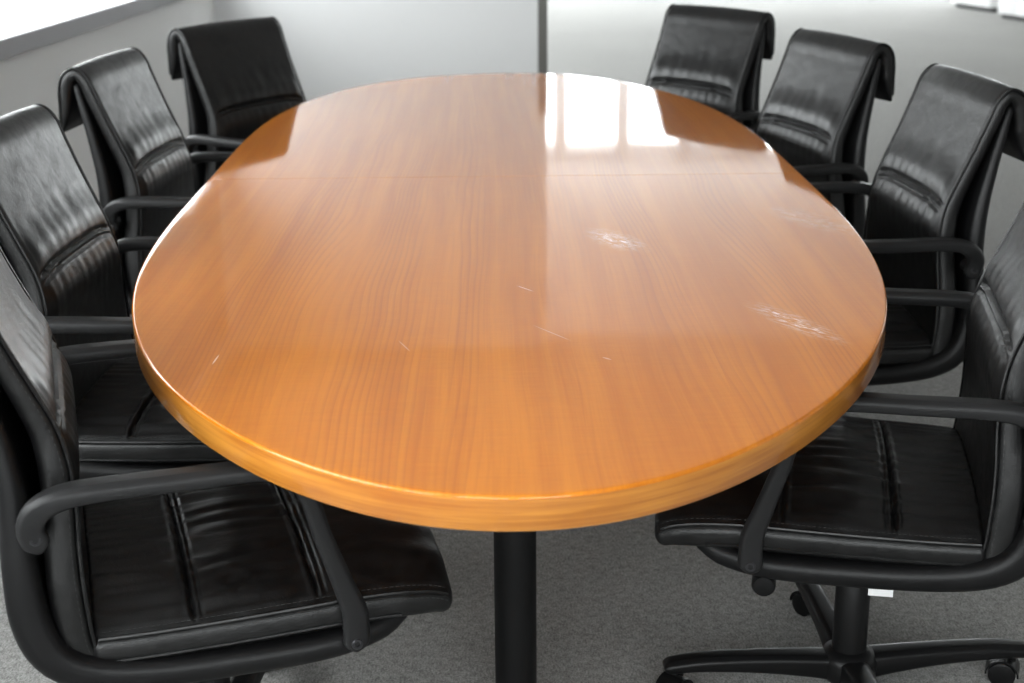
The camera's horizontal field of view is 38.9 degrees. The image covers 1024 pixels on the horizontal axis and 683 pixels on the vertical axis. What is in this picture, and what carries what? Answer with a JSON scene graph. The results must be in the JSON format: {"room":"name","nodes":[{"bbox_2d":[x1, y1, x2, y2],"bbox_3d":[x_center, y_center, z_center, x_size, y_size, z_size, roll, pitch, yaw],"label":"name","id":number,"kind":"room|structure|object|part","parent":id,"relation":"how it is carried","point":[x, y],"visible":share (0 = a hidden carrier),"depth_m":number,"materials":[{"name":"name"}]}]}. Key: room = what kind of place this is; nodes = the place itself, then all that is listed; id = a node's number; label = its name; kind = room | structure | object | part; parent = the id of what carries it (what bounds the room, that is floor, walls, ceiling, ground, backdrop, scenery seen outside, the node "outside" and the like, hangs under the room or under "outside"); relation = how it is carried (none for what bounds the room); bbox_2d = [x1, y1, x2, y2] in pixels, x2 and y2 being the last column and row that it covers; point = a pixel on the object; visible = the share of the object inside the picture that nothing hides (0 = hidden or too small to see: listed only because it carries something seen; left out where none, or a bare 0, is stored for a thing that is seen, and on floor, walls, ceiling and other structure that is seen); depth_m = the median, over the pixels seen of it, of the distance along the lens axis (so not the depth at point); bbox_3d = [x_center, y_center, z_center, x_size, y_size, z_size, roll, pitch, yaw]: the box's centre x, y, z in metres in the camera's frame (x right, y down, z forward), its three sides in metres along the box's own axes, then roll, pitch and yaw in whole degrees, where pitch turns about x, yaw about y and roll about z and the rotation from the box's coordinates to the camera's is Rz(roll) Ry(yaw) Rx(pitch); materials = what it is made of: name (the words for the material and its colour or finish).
{"room":"conference room","nodes":[
{"label":"conference room","id":0,"kind":"room"},
{"bbox_2d":[0,0,214,201],"bbox_3d":[-1.656,-2.809,7.779,0.140,3.450,19.600,0,18,2],"label":"wall","id":1,"kind":"structure","parent":0,"point":[29,78],"depth_m":5.78,"materials":[{"name":"white paint"}]},
{"bbox_2d":[0,0,181,60],"bbox_3d":[-1.823,-0.456,3.220,0.174,0.066,9.430,0,18,2],"label":"window","id":2,"kind":"structure","parent":1,"relation":"attached to","point":[20,37],"depth_m":5.46,"materials":[{"name":"white glass"}]},
{"bbox_2d":[213,0,537,101],"bbox_3d":[-0.711,-2.712,7.457,1.774,3.450,0.100,0,18,2],"label":"wall partition","id":3,"kind":"structure","parent":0,"point":[333,45],"depth_m":7.75,"materials":[{"name":"grey laminate"}]},
{"bbox_2d":[538,0,547,72],"bbox_3d":[0.164,-1.686,7.755,0.050,1.300,0.112,0,18,2],"label":"trim","id":4,"kind":"structure","parent":3,"relation":"attached to","point":[542,4],"depth_m":7.72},
{"bbox_2d":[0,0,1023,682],"bbox_3d":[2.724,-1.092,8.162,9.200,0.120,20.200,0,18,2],"label":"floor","id":5,"kind":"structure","parent":0,"point":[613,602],"depth_m":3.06,"materials":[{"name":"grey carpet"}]},
{"bbox_2d":[0,104,229,479],"bbox_3d":[-0.691,0.036,2.979,0.743,0.987,0.653,0,18,3],"label":"armchair","id":6,"kind":"object","parent":5,"relation":"on","point":[56,235],"visible":0.44,"depth_m":2.83,"materials":[{"name":"black leather"}]},
{"bbox_2d":[0,105,130,405],"bbox_3d":[-0.955,-0.142,2.936,0.217,0.617,0.520,0,18,3],"label":"cushion","id":7,"kind":"object","parent":6,"relation":"on","point":[56,235],"depth_m":2.89,"materials":[{"name":"black leather"}]},
{"bbox_3d":[-0.721,0.111,2.685,0.471,0.322,0.045,0,18,3],"label":"armrest","id":8,"kind":"part","parent":6,"relation":"part of","materials":[{"name":"black plastic"}]},
{"bbox_3d":[-0.690,-0.076,3.262,0.471,0.322,0.045,0,18,3],"label":"armrest","id":9,"kind":"part","parent":6,"relation":"part of","materials":[{"name":"black plastic"}]},
{"bbox_2d":[76,357,224,462],"bbox_3d":[-0.592,0.112,2.998,0.544,0.100,0.548,0,18,3],"label":"seat cushion","id":10,"kind":"object","parent":6,"relation":"on","point":[120,419],"depth_m":2.79,"materials":[{"name":"black leather"}]},
{"bbox_2d":[57,47,232,314],"bbox_3d":[-0.761,-0.280,3.957,0.743,0.987,0.653,1,18,5],"label":"armchair","id":11,"kind":"object","parent":5,"relation":"on","point":[143,161],"visible":0.29,"depth_m":3.74,"materials":[{"name":"black leather"}]},
{"bbox_2d":[60,48,194,291],"bbox_3d":[-1.024,-0.462,3.924,0.217,0.617,0.520,1,18,5],"label":"cushion","id":12,"kind":"object","parent":11,"relation":"on","point":[138,147],"depth_m":3.75,"materials":[{"name":"black leather"}]},
{"bbox_3d":[-0.802,-0.206,3.665,0.471,0.322,0.045,1,18,5],"label":"armrest","id":13,"kind":"part","parent":11,"relation":"part of","materials":[{"name":"black plastic"}]},
{"bbox_3d":[-0.747,-0.393,4.240,0.471,0.322,0.045,1,18,5],"label":"armrest","id":14,"kind":"part","parent":11,"relation":"part of","materials":[{"name":"black plastic"}]},
{"bbox_2d":[0,247,452,682],"bbox_3d":[-0.511,0.254,2.303,0.749,0.987,0.660,-6,19,-17],"label":"armchair","id":15,"kind":"object","parent":5,"relation":"on","point":[217,572],"visible":0.88,"depth_m":2.11,"materials":[{"name":"black leather"}]},
{"bbox_2d":[0,252,93,654],"bbox_3d":[-0.763,0.105,2.169,0.217,0.617,0.520,-6,19,-17],"label":"cushion","id":16,"kind":"object","parent":15,"relation":"on","point":[49,595],"depth_m":2.01,"materials":[{"name":"black leather"}]},
{"bbox_3d":[-0.617,0.148,2.567,0.471,0.322,0.045,-6,19,-17],"label":"armrest","id":17,"kind":"part","parent":15,"relation":"part of","materials":[{"name":"black plastic"}]},
{"bbox_3d":[-0.432,0.325,2.017,0.471,0.322,0.045,-6,19,-17],"label":"armrest","id":18,"kind":"part","parent":15,"relation":"part of","materials":[{"name":"black plastic"}]},
{"bbox_3d":[-0.471,0.606,2.610,0.054,0.055,0.316,2,18,8],"label":"leg","id":19,"kind":"part","parent":15,"relation":"part of","materials":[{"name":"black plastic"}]},
{"bbox_2d":[83,482,452,659],"bbox_3d":[-0.416,0.319,2.354,0.544,0.100,0.548,-6,19,-17],"label":"seat cushion","id":20,"kind":"object","parent":15,"relation":"on","point":[237,571],"depth_m":2.18,"materials":[{"name":"black leather"}]},
{"bbox_2d":[167,16,306,191],"bbox_3d":[-0.658,-0.523,4.704,0.745,0.987,0.703,11,21,32],"label":"armchair","id":21,"kind":"object","parent":5,"relation":"on","point":[238,75],"visible":0.2,"depth_m":4.63,"materials":[{"name":"black leather"}]},
{"bbox_3d":[-0.841,-0.462,4.457,0.471,0.322,0.045,11,21,32],"label":"armrest","id":22,"kind":"part","parent":21,"relation":"part of","materials":[{"name":"black plastic"}]},
{"bbox_2d":[132,73,886,682],"bbox_3d":[-0.014,-0.047,3.610,1.430,0.740,3.771,-1,18,-1],"label":"conference table","id":23,"kind":"object","parent":5,"relation":"on","point":[511,306],"visible":1,"depth_m":2.46,"materials":[{"name":"brown wood"}]},
{"bbox_3d":[0.005,0.344,2.477,0.150,0.694,0.150,-1,18,-1],"label":"leg","id":24,"kind":"part","parent":23,"relation":"part of","materials":[{"name":"black metal"}]},
{"bbox_2d":[645,4,774,130],"bbox_3d":[0.484,-0.637,5.027,0.743,0.987,0.653,-15,23,-37],"label":"armchair","id":25,"kind":"object","parent":5,"relation":"on","point":[710,56],"visible":0.19,"depth_m":5.00,"materials":[{"name":"black leather"}]},
{"bbox_3d":[0.688,-0.588,4.807,0.471,0.322,0.045,-15,23,-37],"label":"armrest","id":26,"kind":"part","parent":25,"relation":"part of","materials":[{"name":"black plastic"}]},
{"bbox_2d":[751,28,895,239],"bbox_3d":[0.657,-0.387,4.252,0.745,0.987,0.684,-7,19,-18],"label":"armchair","id":27,"kind":"object","parent":5,"relation":"on","point":[816,115],"visible":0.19,"depth_m":4.10,"materials":[{"name":"black leather"}]},
{"bbox_3d":[0.769,-0.320,3.977,0.471,0.322,0.045,-7,19,-18],"label":"armrest","id":28,"kind":"part","parent":27,"relation":"part of","materials":[{"name":"black plastic"}]},
{"bbox_2d":[654,202,1023,682],"bbox_3d":[0.635,0.170,2.533,0.743,0.987,0.705,3,18,10],"label":"armchair","id":29,"kind":"object","parent":5,"relation":"on","point":[866,508],"visible":0.8,"depth_m":2.40,"materials":[{"name":"black leather"}]},
{"bbox_3d":[0.432,0.589,2.639,0.316,0.055,0.054,-2,18,-4],"label":"leg","id":30,"kind":"part","parent":29,"relation":"part of","materials":[{"name":"black plastic"}]},
{"bbox_3d":[0.428,0.389,2.461,0.040,0.040,0.126,3,18,10],"label":"adjustment knob","id":31,"kind":"part","parent":29,"relation":"part of","materials":[{"name":"black plastic"}]},
{"bbox_3d":[0.601,0.527,2.825,0.054,0.055,0.316,-2,18,-4],"label":"leg","id":32,"kind":"part","parent":29,"relation":"part of","materials":[{"name":"black plastic"}]},
{"bbox_2d":[654,415,985,565],"bbox_3d":[0.543,0.232,2.599,0.544,0.100,0.548,3,18,10],"label":"seat cushion","id":33,"kind":"object","parent":29,"relation":"on","point":[864,491],"depth_m":2.40,"materials":[{"name":"black leather"}]},
{"bbox_3d":[0.627,0.640,2.478,0.054,0.055,0.316,-2,18,-4],"label":"leg","id":34,"kind":"part","parent":29,"relation":"part of","materials":[{"name":"black plastic"}]},
{"bbox_3d":[0.596,0.237,2.265,0.471,0.322,0.045,3,18,10],"label":"armrest","id":35,"kind":"part","parent":29,"relation":"part of","materials":[{"name":"black plastic"}]},
{"bbox_3d":[0.710,0.052,2.832,0.471,0.322,0.045,3,18,10],"label":"armrest","id":36,"kind":"part","parent":29,"relation":"part of","materials":[{"name":"black plastic"}]},
{"bbox_3d":[0.797,0.578,2.663,0.316,0.055,0.054,-2,18,-4],"label":"leg","id":37,"kind":"part","parent":29,"relation":"part of","materials":[{"name":"black plastic"}]},
{"bbox_2d":[955,207,1023,558],"bbox_3d":[0.896,0.000,2.452,0.217,0.617,0.520,3,18,10],"label":"cushion","id":38,"kind":"object","parent":29,"relation":"on","point":[989,455],"depth_m":2.35,"materials":[{"name":"black leather"}]},
{"bbox_2d":[811,63,1023,385],"bbox_3d":[0.760,-0.140,3.486,0.743,0.987,0.653,-2,18,-6],"label":"armchair","id":39,"kind":"object","parent":5,"relation":"on","point":[930,191],"visible":0.36,"depth_m":3.28,"materials":[{"name":"black leather"}]},
{"bbox_3d":[0.741,-0.252,3.768,0.471,0.322,0.045,-2,18,-6],"label":"armrest","id":40,"kind":"part","parent":39,"relation":"part of","materials":[{"name":"black plastic"}]},
{"bbox_2d":[878,304,933,365],"bbox_3d":[0.663,-0.061,3.500,0.544,0.100,0.548,-2,18,-6],"label":"seat cushion","id":41,"kind":"object","parent":39,"relation":"on","point":[909,336],"depth_m":3.29,"materials":[{"name":"black leather"}]},
{"bbox_3d":[0.807,-0.066,3.194,0.471,0.322,0.045,-2,18,-6],"label":"armrest","id":42,"kind":"part","parent":39,"relation":"part of","materials":[{"name":"black plastic"}]},
{"bbox_2d":[866,64,1023,354],"bbox_3d":[1.020,-0.326,3.456,0.217,0.617,0.520,-2,18,-6],"label":"cushion","id":43,"kind":"object","parent":39,"relation":"on","point":[935,176],"depth_m":3.30,"materials":[{"name":"black leather"}]},
{"bbox_2d":[952,0,998,11],"bbox_3d":[5.106,-3.916,15.424,0.496,0.740,0.770,-5,19,-14],"label":"window","id":44,"kind":"structure","parent":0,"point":[983,5],"depth_m":15.33,"materials":[{"name":"white glass"}]},
{"bbox_3d":[4.844,-3.961,15.539,0.018,0.662,0.367,-5,19,-14],"label":"door","id":45,"kind":"part","parent":44,"relation":"part of","materials":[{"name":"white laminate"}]},
{"bbox_3d":[4.942,-3.850,15.194,0.018,0.662,0.367,-5,19,-14],"label":"door","id":46,"kind":"part","parent":44,"relation":"part of","materials":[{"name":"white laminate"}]},
{"bbox_2d":[998,0,1023,20],"bbox_3d":[5.186,-3.543,14.270,0.496,0.740,0.640,-5,19,-14],"label":"window","id":47,"kind":"structure","parent":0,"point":[1009,9],"depth_m":14.37,"materials":[{"name":"white glass"}]},
{"bbox_3d":[4.932,-3.578,14.355,0.018,0.662,0.302,-5,19,-14],"label":"door","id":48,"kind":"part","parent":47,"relation":"part of","materials":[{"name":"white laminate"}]},
{"bbox_3d":[5.013,-3.486,14.070,0.018,0.662,0.302,-5,19,-14],"label":"door","id":49,"kind":"part","parent":47,"relation":"part of","materials":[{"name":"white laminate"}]}
]}

